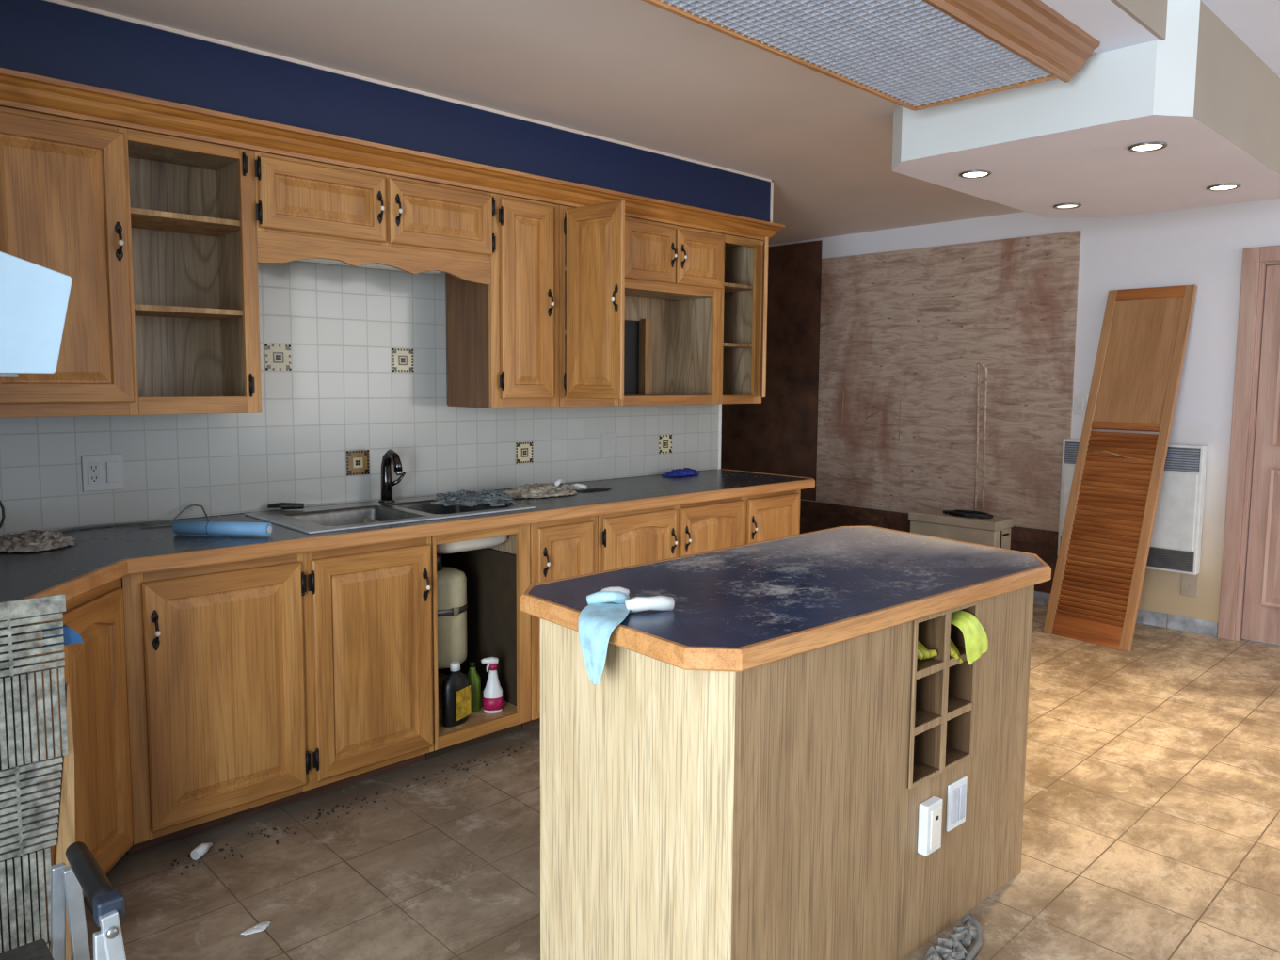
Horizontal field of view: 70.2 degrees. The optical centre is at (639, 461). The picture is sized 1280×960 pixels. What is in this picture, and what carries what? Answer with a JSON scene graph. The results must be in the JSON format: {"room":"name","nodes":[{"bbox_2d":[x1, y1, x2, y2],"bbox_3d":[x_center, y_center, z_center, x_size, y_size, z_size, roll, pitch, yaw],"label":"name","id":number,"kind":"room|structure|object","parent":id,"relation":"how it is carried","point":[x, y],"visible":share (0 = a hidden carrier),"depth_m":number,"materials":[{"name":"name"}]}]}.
{"room":"kitchen","nodes":[
{"label":"kitchen","id":0,"kind":"room"},
{"bbox_2d":[0,105,717,801],"bbox_3d":[-1.196,-0.183,3.838,4.480,2.520,0.120,-4,7,-44],"label":"wall","id":1,"kind":"structure","parent":0,"point":[0,105],"depth_m":3.59,"materials":[{"name":"beige paint"}]},
{"bbox_2d":[0,106,261,417],"bbox_3d":[-1.979,-0.576,2.678,1.583,0.885,0.390,-4,7,-44],"label":"upper cabinet","id":2,"kind":"object","parent":1,"relation":"attached to","point":[154,234],"visible":1,"depth_m":2.89,"materials":[{"name":"brown wood"}]},
{"bbox_2d":[130,207,239,237],"bbox_3d":[-1.573,-0.808,3.089,0.370,0.018,0.307,-4,7,-44],"label":"shelf","id":3,"kind":"object","parent":2,"relation":"attached to","point":[143,221],"depth_m":3.08,"materials":[{"name":"brown wood"}]},
{"bbox_2d":[134,304,242,319],"bbox_3d":[-1.575,-0.509,3.115,0.370,0.018,0.307,-4,7,-44],"label":"shelf","id":4,"kind":"object","parent":2,"relation":"attached to","point":[141,312],"depth_m":3.08,"materials":[{"name":"brown wood"}]},
{"bbox_2d":[0,260,718,535],"bbox_3d":[-1.115,-0.326,3.808,4.351,0.988,0.014,-4,7,-44],"label":"tile backsplash","id":5,"kind":"structure","parent":1,"relation":"attached to","point":[353,359],"depth_m":3.69,"materials":[{"name":"white tile"}]},
{"bbox_2d":[81,453,124,491],"bbox_3d":[-1.845,0.038,3.130,0.124,0.124,0.011,-4,7,-44],"label":"double wall plate","id":6,"kind":"object","parent":5,"relation":"attached to","point":[100,472],"visible":1,"depth_m":3.13,"materials":[{"name":"white plastic"}]},
{"bbox_2d":[87,462,100,483],"bbox_3d":[-1.864,0.040,3.109,0.036,0.072,0.002,-4,7,-44],"label":"receptacle","id":7,"kind":"object","parent":6,"relation":"attached to","point":[93,468],"depth_m":3.11,"materials":[{"name":"white plastic"}]},
{"bbox_2d":[601,432,616,458],"bbox_3d":[-0.161,-0.085,4.737,0.100,0.132,0.009,-4,7,-44],"label":"light switch","id":8,"kind":"object","parent":5,"relation":"attached to","point":[609,439],"visible":1,"depth_m":4.73,"materials":[{"name":"beige plastic"}]},
{"bbox_2d":[254,151,495,285],"bbox_3d":[-1.058,-0.901,3.531,0.974,0.373,0.390,-4,7,-44],"label":"upper cabinet","id":9,"kind":"object","parent":1,"relation":"attached to","point":[305,209],"visible":0.99,"depth_m":3.37,"materials":[{"name":"brown wood"}]},
{"bbox_2d":[295,258,349,265],"bbox_3d":[-1.167,-0.770,3.407,0.201,0.043,0.118,-4,7,-44],"label":"light","id":10,"kind":"object","parent":9,"relation":"attached to","point":[325,261],"depth_m":3.41,"materials":[{"name":"white plastic"}]},
{"bbox_2d":[357,263,401,271],"bbox_3d":[-0.992,-0.783,3.564,0.195,0.043,0.133,-4,7,-44],"label":"light","id":11,"kind":"object","parent":9,"relation":"attached to","point":[371,265],"depth_m":3.56,"materials":[{"name":"white plastic"}]},
{"bbox_2d":[420,271,440,273],"bbox_3d":[-0.853,-0.796,3.722,0.061,0.043,0.093,-4,7,-44],"label":"light","id":12,"kind":"object","parent":9,"relation":"attached to","point":[429,272],"depth_m":3.73,"materials":[{"name":"white plastic"}]},
{"bbox_2d":[0,0,773,230],"bbox_3d":[-0.982,-1.302,3.596,4.380,0.245,0.366,-4,7,-44],"label":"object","id":13,"kind":"structure","parent":1,"relation":"attached to","point":[61,40],"depth_m":3.23,"materials":[{"name":"blue paint"}]},
{"bbox_2d":[446,192,559,408],"bbox_3d":[-0.588,-0.683,4.003,0.362,0.885,0.390,-4,7,-44],"label":"upper cabinet","id":14,"kind":"object","parent":1,"relation":"attached to","point":[503,335],"visible":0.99,"depth_m":3.88,"materials":[{"name":"brown wood"}]},
{"bbox_2d":[559,200,624,407],"bbox_3d":[-0.224,-0.693,4.146,0.354,0.885,0.687,-4,7,-44],"label":"upper cabinet","id":15,"kind":"object","parent":1,"relation":"attached to","point":[591,237],"visible":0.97,"depth_m":3.93,"materials":[{"name":"brown wood"}]},
{"bbox_2d":[564,266,566,280],"bbox_3d":[-0.347,-0.878,4.260,0.320,0.018,0.307,-4,7,-44],"label":"shelf","id":16,"kind":"object","parent":15,"relation":"attached to","point":[565,266],"depth_m":4.17,"materials":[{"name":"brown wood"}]},
{"bbox_2d":[618,216,723,405],"bbox_3d":[0.066,-0.733,4.626,0.722,0.885,0.391,-4,7,-44],"label":"upper cabinet","id":17,"kind":"object","parent":1,"relation":"attached to","point":[674,275],"visible":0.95,"depth_m":4.76,"materials":[{"name":"brown wood"}]},
{"bbox_2d":[717,403,721,469],"bbox_3d":[0.464,-0.154,5.342,0.024,0.400,0.014,-4,7,-44],"label":"trim","id":18,"kind":"structure","parent":1,"relation":"attached to","point":[719,405],"depth_m":5.34,"materials":[{"name":"white plastic"}]},
{"bbox_2d":[720,233,768,403],"bbox_3d":[0.507,-0.758,4.940,0.345,0.885,0.546,-4,7,-44],"label":"upper cabinet","id":19,"kind":"object","parent":1,"relation":"attached to","point":[744,304],"visible":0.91,"depth_m":5.04,"materials":[{"name":"brown wood"}]},
{"bbox_2d":[0,67,785,240],"bbox_3d":[-0.944,-1.137,3.597,4.408,0.084,0.418,-4,7,-44],"label":"crown molding","id":20,"kind":"structure","parent":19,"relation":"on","point":[18,89],"depth_m":3.19,"materials":[{"name":"brown wood"}]},
{"bbox_2d":[723,342,751,348],"bbox_3d":[0.430,-0.639,5.030,0.311,0.018,0.307,-4,7,-44],"label":"shelf","id":21,"kind":"object","parent":19,"relation":"attached to","point":[726,344],"depth_m":4.95,"materials":[{"name":"brown wood"}]},
{"bbox_2d":[723,282,752,292],"bbox_3d":[0.433,-0.953,5.002,0.311,0.018,0.307,-4,7,-44],"label":"shelf","id":22,"kind":"object","parent":19,"relation":"attached to","point":[728,287],"depth_m":4.96,"materials":[{"name":"brown wood"}]},
{"bbox_2d":[63,0,1158,244],"bbox_3d":[-1.583,-1.419,2.911,9.880,0.100,4.505,-4,7,-44],"label":"ceiling","id":23,"kind":"structure","parent":0,"point":[638,72],"depth_m":3.28,"materials":[{"name":"paint"}]},
{"bbox_2d":[641,0,1100,111],"bbox_3d":[0.243,-1.235,2.174,2.821,0.105,0.616,-4,7,-44],"label":"ceiling light","id":24,"kind":"object","parent":23,"relation":"attached to","point":[912,55],"visible":1,"depth_m":2.68,"materials":[{"name":"brown wood"}]},
{"bbox_2d":[28,604,1279,959],"bbox_3d":[0.089,1.355,1.454,9.980,0.100,9.700,-4,7,-44],"label":"floor","id":25,"kind":"structure","parent":0,"point":[1151,828],"depth_m":2.79,"materials":[{"name":"tile"}]},
{"bbox_2d":[0,593,75,959],"bbox_3d":[-1.408,0.775,1.847,0.462,0.962,0.036,-4,7,-44],"label":"tiles","id":26,"kind":"object","parent":25,"relation":"on","point":[19,905],"visible":0.91,"depth_m":1.93,"materials":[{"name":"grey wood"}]},
{"bbox_2d":[42,624,82,646],"bbox_3d":[-1.256,0.375,1.981,0.072,0.047,0.023,-4,7,-44],"label":"scrap","id":27,"kind":"object","parent":26,"relation":"attached to","point":[71,636],"visible":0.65,"depth_m":1.98,"materials":[{"name":"plastic"}]},
{"bbox_2d":[0,841,126,959],"bbox_3d":[-1.129,1.020,1.622,0.389,0.521,0.393,-4,7,-44],"label":"step stool","id":28,"kind":"object","parent":25,"relation":"on","point":[85,873],"visible":1,"depth_m":1.75,"materials":[{"name":"silver metal"}]},
{"bbox_2d":[24,577,133,937],"bbox_3d":[-1.502,0.769,2.435,0.105,0.868,0.410,0,5,-5],"label":"base cabinet","id":29,"kind":"object","parent":25,"relation":"on","point":[95,667],"visible":0.48,"depth_m":2.44,"materials":[{"name":"brown wood"}]},
{"bbox_2d":[190,842,212,860],"bbox_3d":[-1.311,1.163,2.732,0.031,0.031,0.074,1,5,11],"label":"cap","id":30,"kind":"object","parent":25,"relation":"on","point":[201,849],"visible":1,"depth_m":2.71,"materials":[{"name":"white plastic"}]},
{"bbox_2d":[240,921,271,935],"bbox_3d":[-0.994,1.209,2.360,0.080,0.008,0.038,-4,7,-44],"label":"flake","id":31,"kind":"object","parent":25,"relation":"on","point":[261,926],"visible":1,"depth_m":2.36,"materials":[{"name":"plastic"}]},
{"bbox_2d":[121,518,433,854],"bbox_3d":[-1.331,0.701,3.206,1.005,0.868,0.706,-4,7,-44],"label":"base cabinet","id":32,"kind":"object","parent":25,"relation":"on","point":[254,686],"visible":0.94,"depth_m":2.91,"materials":[{"name":"brown wood"}]},
{"bbox_2d":[171,742,540,875],"bbox_3d":[-0.874,1.148,3.097,1.319,0.005,0.143,-4,7,-44],"label":"crumbs","id":33,"kind":"object","parent":25,"relation":"on","point":[467,769],"visible":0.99,"depth_m":2.99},
{"bbox_2d":[425,524,530,759],"bbox_3d":[-0.823,0.659,3.725,0.440,0.868,0.655,-4,7,-44],"label":"base cabinet","id":34,"kind":"object","parent":25,"relation":"on","point":[497,627],"visible":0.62,"depth_m":3.70,"materials":[{"name":"brown wood"}]},
{"bbox_2d":[436,553,467,669],"bbox_3d":[-0.893,0.565,3.741,0.221,0.471,0.502,-4,7,-44],"label":"tank","id":35,"kind":"object","parent":34,"relation":"in","point":[452,603],"visible":0.5,"depth_m":3.57,"materials":[{"name":"beige plastic"}]},
{"bbox_2d":[441,660,471,727],"bbox_3d":[-0.713,0.893,3.521,0.076,0.238,0.132,3,6,28],"label":"jug","id":36,"kind":"object","parent":34,"relation":"on","point":[456,690],"visible":1,"depth_m":3.48,"materials":[{"name":"plastic"}]},
{"bbox_2d":[466,660,480,712],"bbox_3d":[-0.672,0.902,3.660,0.064,0.197,0.063,-4,7,-44],"label":"bottle","id":37,"kind":"object","parent":34,"relation":"on","point":[473,678],"visible":0.82,"depth_m":3.64,"materials":[{"name":"green plastic"}]},
{"bbox_2d":[437,672,516,735],"bbox_3d":[-0.828,1.004,3.759,0.407,0.025,0.622,-4,7,-44],"label":"shelf","id":38,"kind":"object","parent":34,"relation":"attached to","point":[506,718],"depth_m":3.59,"materials":[{"name":"brown wood"}]},
{"bbox_2d":[480,656,502,713],"bbox_3d":[-0.592,0.891,3.642,0.086,0.223,0.059,-1,5,-14],"label":"spray bottle","id":39,"kind":"object","parent":34,"relation":"on","point":[493,691],"visible":1,"depth_m":3.63,"materials":[{"name":"white plastic"}]},
{"bbox_2d":[489,515,597,729],"bbox_3d":[-0.516,0.638,3.982,0.350,0.868,0.706,-4,7,-44],"label":"base cabinet","id":40,"kind":"object","parent":25,"relation":"on","point":[562,549],"visible":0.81,"depth_m":3.69,"materials":[{"name":"brown wood"}]},
{"bbox_2d":[597,496,744,572],"bbox_3d":[-0.042,0.602,4.434,0.950,0.868,0.706,-4,7,-44],"label":"base cabinet","id":41,"kind":"object","parent":25,"relation":"on","point":[627,538],"visible":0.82,"depth_m":4.13,"materials":[{"name":"brown wood"}]},
{"bbox_2d":[743,489,800,544],"bbox_3d":[0.473,0.562,4.924,0.465,0.868,0.706,-4,7,-44],"label":"base cabinet","id":42,"kind":"object","parent":25,"relation":"on","point":[776,515],"visible":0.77,"depth_m":4.64,"materials":[{"name":"brown wood"}]},
{"bbox_2d":[0,468,815,617],"bbox_3d":[-0.747,0.224,3.489,4.398,0.045,1.057,-4,7,-44],"label":"countertop","id":43,"kind":"structure","parent":42,"relation":"on","point":[101,556],"depth_m":3.02,"materials":[{"name":"laminate"}]},
{"bbox_2d":[0,499,5,528],"bbox_3d":[-2.036,0.165,2.758,0.019,0.177,0.187,5,7,42],"label":"cable loop","id":44,"kind":"object","parent":43,"relation":"on","point":[1,504],"visible":1,"depth_m":2.82,"materials":[{"name":"plastic"}]},
{"bbox_2d":[0,529,78,552],"bbox_3d":[-1.846,0.234,2.753,0.247,0.049,0.226,-1,5,-13],"label":"rag","id":45,"kind":"object","parent":43,"relation":"on","point":[32,540],"visible":1,"depth_m":2.71,"materials":[{"name":"beige fabric"}]},
{"bbox_2d":[48,503,208,532],"bbox_3d":[-1.867,0.207,3.015,0.834,0.055,0.137,-4,7,-44],"label":"cord","id":46,"kind":"object","parent":43,"relation":"on","point":[190,505],"visible":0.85,"depth_m":3.17,"materials":[{"name":"plastic"}]},
{"bbox_2d":[172,520,272,536],"bbox_3d":[-1.363,0.219,2.976,0.322,0.046,0.046,1,5,6],"label":"roll","id":47,"kind":"object","parent":43,"relation":"on","point":[184,527],"visible":1,"depth_m":2.96,"materials":[{"name":"blue plastic"}]},
{"bbox_2d":[243,495,535,553],"bbox_3d":[-0.958,0.272,3.561,0.940,0.166,0.570,-4,7,-44],"label":"sink","id":48,"kind":"object","parent":43,"relation":"in","point":[345,516],"visible":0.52,"depth_m":3.56,"materials":[{"name":"metal"}]},
{"bbox_2d":[266,502,303,510],"bbox_3d":[-1.372,0.173,3.521,0.135,0.028,0.028,0,5,-9],"label":"scrub brush","id":49,"kind":"object","parent":48,"relation":"on","point":[280,505],"visible":1,"depth_m":3.51,"materials":[{"name":"plastic"}]},
{"bbox_2d":[285,505,424,527],"bbox_3d":[-1.070,0.284,3.413,0.385,0.166,0.400,-4,7,-44],"label":"basin","id":50,"kind":"object","parent":48,"relation":"in","point":[341,517],"depth_m":3.56,"materials":[{"name":"silver metal"}]},
{"bbox_2d":[389,499,511,553],"bbox_3d":[-0.771,0.261,3.698,0.350,0.166,0.400,-4,7,-44],"label":"basin","id":51,"kind":"object","parent":48,"relation":"in","point":[424,506],"depth_m":3.70,"materials":[{"name":"silver metal"}]},
{"bbox_2d":[430,489,522,506],"bbox_3d":[-0.675,0.144,3.803,0.374,0.039,0.421,0,5,-6],"label":"plastic film","id":52,"kind":"object","parent":48,"relation":"on","point":[466,498],"visible":1,"depth_m":3.72,"materials":[{"name":"grey plastic"}]},
{"bbox_2d":[378,448,405,502],"bbox_3d":[-1.026,0.061,3.742,0.111,0.222,0.132,0,5,-7],"label":"kitchen faucet","id":53,"kind":"object","parent":43,"relation":"on","point":[387,483],"visible":1,"depth_m":3.75,"materials":[{"name":"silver metal"}]},
{"bbox_2d":[502,482,582,497],"bbox_3d":[-0.459,0.121,4.136,0.482,0.048,0.301,-4,7,-44],"label":"rag","id":54,"kind":"object","parent":43,"relation":"on","point":[536,490],"visible":0.97,"depth_m":4.04,"materials":[{"name":"beige fabric"}]},
{"bbox_2d":[554,479,565,485],"bbox_3d":[-0.368,0.094,4.162,0.027,0.029,0.089,2,5,18],"label":"paper twist","id":55,"kind":"object","parent":54,"relation":"on","point":[559,481],"visible":1,"depth_m":4.15,"materials":[{"name":"white paper"}]},
{"bbox_2d":[570,482,587,489],"bbox_3d":[-0.293,0.117,4.298,0.089,0.029,0.027,3,6,27],"label":"paper twist","id":56,"kind":"object","parent":54,"relation":"on","point":[584,487],"visible":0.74,"depth_m":4.29,"materials":[{"name":"white paper"}]},
{"bbox_2d":[577,487,612,492],"bbox_3d":[-0.208,0.131,4.274,0.212,0.009,0.066,-4,7,-44],"label":"scrap","id":57,"kind":"object","parent":43,"relation":"on","point":[597,488],"visible":1,"depth_m":4.26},
{"bbox_2d":[661,467,700,477],"bbox_3d":[0.230,0.055,4.982,0.290,0.041,0.120,-4,7,-44],"label":"cloth","id":58,"kind":"object","parent":43,"relation":"on","point":[684,472],"visible":1,"depth_m":4.93,"materials":[{"name":"blue fabric"}]},
{"bbox_2d":[520,526,1051,959],"bbox_3d":[0.484,0.754,2.535,1.601,0.912,0.807,-4,7,-44],"label":"kitchen island","id":59,"kind":"object","parent":25,"relation":"on","point":[749,765],"visible":0.98,"depth_m":2.08,"materials":[{"name":"brown wood"}]},
{"bbox_2d":[577,586,674,685],"bbox_3d":[-0.053,0.380,2.038,0.232,0.163,0.207,-4,7,-44],"label":"cloth","id":60,"kind":"object","parent":59,"relation":"on","point":[607,608],"visible":1,"depth_m":1.98,"materials":[{"name":"fabric"}]},
{"bbox_2d":[916,640,937,659],"bbox_3d":[0.631,0.458,2.305,0.122,0.076,0.210,-4,7,-44],"label":"glove","id":61,"kind":"object","parent":59,"relation":"in","point":[923,653],"visible":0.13,"depth_m":2.26,"materials":[{"name":"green rubber"}]},
{"bbox_2d":[917,796,942,856],"bbox_3d":[0.727,0.910,2.271,0.070,0.128,0.032,-4,7,-41],"label":"outlet box","id":62,"kind":"object","parent":59,"relation":"attached to","point":[930,812],"visible":1,"depth_m":2.25,"materials":[{"name":"white plastic"}]},
{"bbox_2d":[929,805,942,849],"bbox_3d":[0.736,0.911,2.264,0.046,0.100,0.004,-4,7,-41],"label":"receptacle","id":63,"kind":"object","parent":62,"relation":"attached to","point":[936,811],"depth_m":2.26,"materials":[{"name":"white plastic"}]},
{"bbox_2d":[945,775,967,831],"bbox_3d":[0.828,0.893,2.374,0.090,0.124,0.010,-4,7,-41],"label":"switch plate","id":64,"kind":"object","parent":59,"relation":"attached to","point":[956,803],"visible":1,"depth_m":2.36,"materials":[{"name":"white plastic"}]},
{"bbox_2d":[949,609,988,664],"bbox_3d":[0.799,0.451,2.377,0.155,0.126,0.158,-4,7,-44],"label":"glove","id":65,"kind":"object","parent":59,"relation":"hanging from","point":[976,643],"visible":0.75,"depth_m":2.34,"materials":[{"name":"green rubber"}]},
{"bbox_2d":[922,922,977,959],"bbox_3d":[0.762,1.224,2.250,0.330,0.029,0.102,-4,7,-44],"label":"rubble pile","id":66,"kind":"object","parent":25,"relation":"on","point":[952,948],"visible":1,"depth_m":2.29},
{"bbox_2d":[908,508,1014,549],"bbox_3d":[2.143,0.615,6.121,0.262,0.577,0.624,-4,7,-44],"label":"storage box","id":67,"kind":"object","parent":25,"relation":"on","point":[996,531],"depth_m":5.97,"materials":[{"name":"beige plastic"}]},
{"bbox_2d":[960,912,982,959],"bbox_3d":[0.832,1.216,2.280,0.055,0.033,0.260,2,5,19],"label":"cable","id":68,"kind":"object","parent":25,"relation":"on","point":[977,946],"visible":1,"depth_m":2.32,"materials":[{"name":"grey plastic"}]},
{"bbox_2d":[1042,285,1197,651],"bbox_3d":[2.725,0.001,5.178,0.638,1.994,0.470,-4,7,-39],"label":"louvered door","id":69,"kind":"structure","parent":25,"relation":"on","point":[1096,592],"depth_m":5.16,"materials":[{"name":"brown wood"}]},
{"bbox_2d":[768,198,1279,637],"bbox_3d":[3.747,-0.333,4.665,0.120,2.750,9.500,-4,7,-44],"label":"wall","id":70,"kind":"structure","parent":0,"point":[1203,248],"depth_m":5.23,"materials":[{"name":"paint"}]},
{"bbox_2d":[719,240,822,500],"bbox_3d":[0.902,-0.736,7.522,0.009,2.000,1.380,-4,7,-44],"label":"panel","id":71,"kind":"object","parent":70,"relation":"attached to","point":[777,435],"visible":0.36,"depth_m":7.23,"materials":[{"name":"brown wood"}]},
{"bbox_2d":[800,499,1058,592],"bbox_3d":[1.542,0.535,6.940,0.030,0.400,3.280,-4,7,-44],"label":"wall panel","id":72,"kind":"object","parent":70,"relation":"attached to","point":[814,516],"visible":0.18,"depth_m":6.65,"materials":[{"name":"brown wood"}]},
{"bbox_2d":[816,230,1081,530],"bbox_3d":[2.033,-0.551,6.337,0.028,1.860,1.895,-4,7,-44],"label":"plywood sheet","id":73,"kind":"object","parent":70,"relation":"attached to","point":[904,334],"depth_m":6.23,"materials":[{"name":"brown wood"}]},
{"bbox_2d":[1073,394,1087,414],"bbox_3d":[2.728,-0.353,5.637,0.011,0.124,0.080,-4,7,-44],"label":"light switch","id":74,"kind":"object","parent":70,"relation":"attached to","point":[1080,401],"visible":0.88,"depth_m":5.63,"materials":[{"name":"white plastic"}]},
{"bbox_2d":[1033,591,1217,637],"bbox_3d":[2.875,0.915,5.585,0.012,0.085,1.165,-4,7,-44],"label":"baseboard","id":75,"kind":"structure","parent":70,"relation":"attached to","point":[1144,616],"depth_m":5.33,"materials":[{"name":"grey tile"}]},
{"bbox_2d":[1057,438,1207,575],"bbox_3d":[2.911,0.252,5.427,0.084,0.735,0.770,-4,7,-44],"label":"heater","id":76,"kind":"object","parent":70,"relation":"attached to","point":[1176,534],"visible":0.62,"depth_m":5.21,"materials":[{"name":"white plastic"}]},
{"bbox_2d":[1060,537,1193,571],"bbox_3d":[2.882,0.552,5.428,0.006,0.098,0.730,-4,7,-44],"label":"grille","id":77,"kind":"object","parent":76,"relation":"attached to","point":[1160,557],"depth_m":5.25,"materials":[{"name":"grey metal"}]},
{"bbox_2d":[1064,443,1199,471],"bbox_3d":[2.886,-0.027,5.376,0.006,0.119,0.730,-4,7,-44],"label":"grille","id":78,"kind":"object","parent":76,"relation":"attached to","point":[1178,457],"depth_m":5.19,"materials":[{"name":"grey metal"}]},
{"bbox_2d":[1110,0,1167,40],"bbox_3d":[-0.023,-1.276,1.285,9.880,0.130,0.012,-4,7,-44],"label":"trim","id":79,"kind":"structure","parent":70,"relation":"attached to","point":[1151,14],"depth_m":2.79,"materials":[{"name":"beige paint"}]},
{"bbox_2d":[1180,575,1198,596],"bbox_3d":[3.173,0.719,5.259,0.008,0.116,0.084,-4,7,-44],"label":"wall plate","id":80,"kind":"object","parent":70,"relation":"attached to","point":[1189,584],"visible":1,"depth_m":5.26,"materials":[{"name":"plastic"}]},
{"bbox_2d":[1217,245,1279,644],"bbox_3d":[3.667,-0.047,4.713,0.161,2.170,1.040,-4,7,-44],"label":"door","id":81,"kind":"structure","parent":70,"relation":"in","point":[1253,609],"depth_m":5.00,"materials":[{"name":"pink wood"}]},
{"bbox_2d":[891,0,1279,217],"bbox_3d":[1.990,-1.375,3.868,1.841,0.362,1.094,-4,7,-44],"label":"ceiling","id":82,"kind":"structure","parent":0,"point":[1201,91],"depth_m":3.36,"materials":[{"name":"white paint"}]},
{"bbox_2d":[959,170,991,178],"bbox_3d":[1.380,-1.182,3.749,0.128,0.008,0.128,-4,7,-44],"label":"recessed light","id":83,"kind":"object","parent":82,"relation":"in","point":[970,174],"visible":1,"depth_m":3.73,"materials":[{"name":"glass"}]},
{"bbox_2d":[1053,203,1081,208],"bbox_3d":[2.068,-1.235,4.407,0.128,0.008,0.128,-4,7,-44],"label":"recessed light","id":84,"kind":"object","parent":82,"relation":"in","point":[1062,205],"visible":1,"depth_m":4.39,"materials":[{"name":"glass"}]},
{"bbox_2d":[1127,141,1167,152],"bbox_3d":[1.837,-1.138,3.298,0.128,0.008,0.128,-4,7,-44],"label":"recessed light","id":85,"kind":"object","parent":82,"relation":"in","point":[1144,147],"visible":1,"depth_m":3.28,"materials":[{"name":"glass"}]},
{"bbox_2d":[1206,183,1241,191],"bbox_3d":[2.538,-1.191,3.960,0.128,0.008,0.128,-4,7,-44],"label":"recessed light","id":86,"kind":"object","parent":82,"relation":"in","point":[1224,186],"visible":1,"depth_m":3.95,"materials":[{"name":"glass"}]},
{"bbox_2d":[1200,0,1279,77],"bbox_3d":[1.736,-1.220,-0.483,9.980,0.100,4.995,-4,7,-44],"label":"ceiling","id":87,"kind":"structure","parent":0,"point":[1256,23],"depth_m":3.08,"materials":[{"name":"white paint"}]},
{"bbox_3d":[-2.001,0.018,1.506,0.120,2.520,2.150,-4,7,-44],"label":"wall","id":88,"kind":"structure","parent":0,"visible":0},
{"bbox_2d":[0,251,72,377],"bbox_3d":[-1.759,-0.435,1.924,0.846,0.505,0.580,-4,7,-44],"label":"range hood","id":89,"kind":"object","parent":88,"relation":"attached to","point":[34,298],"visible":1,"depth_m":1.96,"materials":[{"name":"white metal"}]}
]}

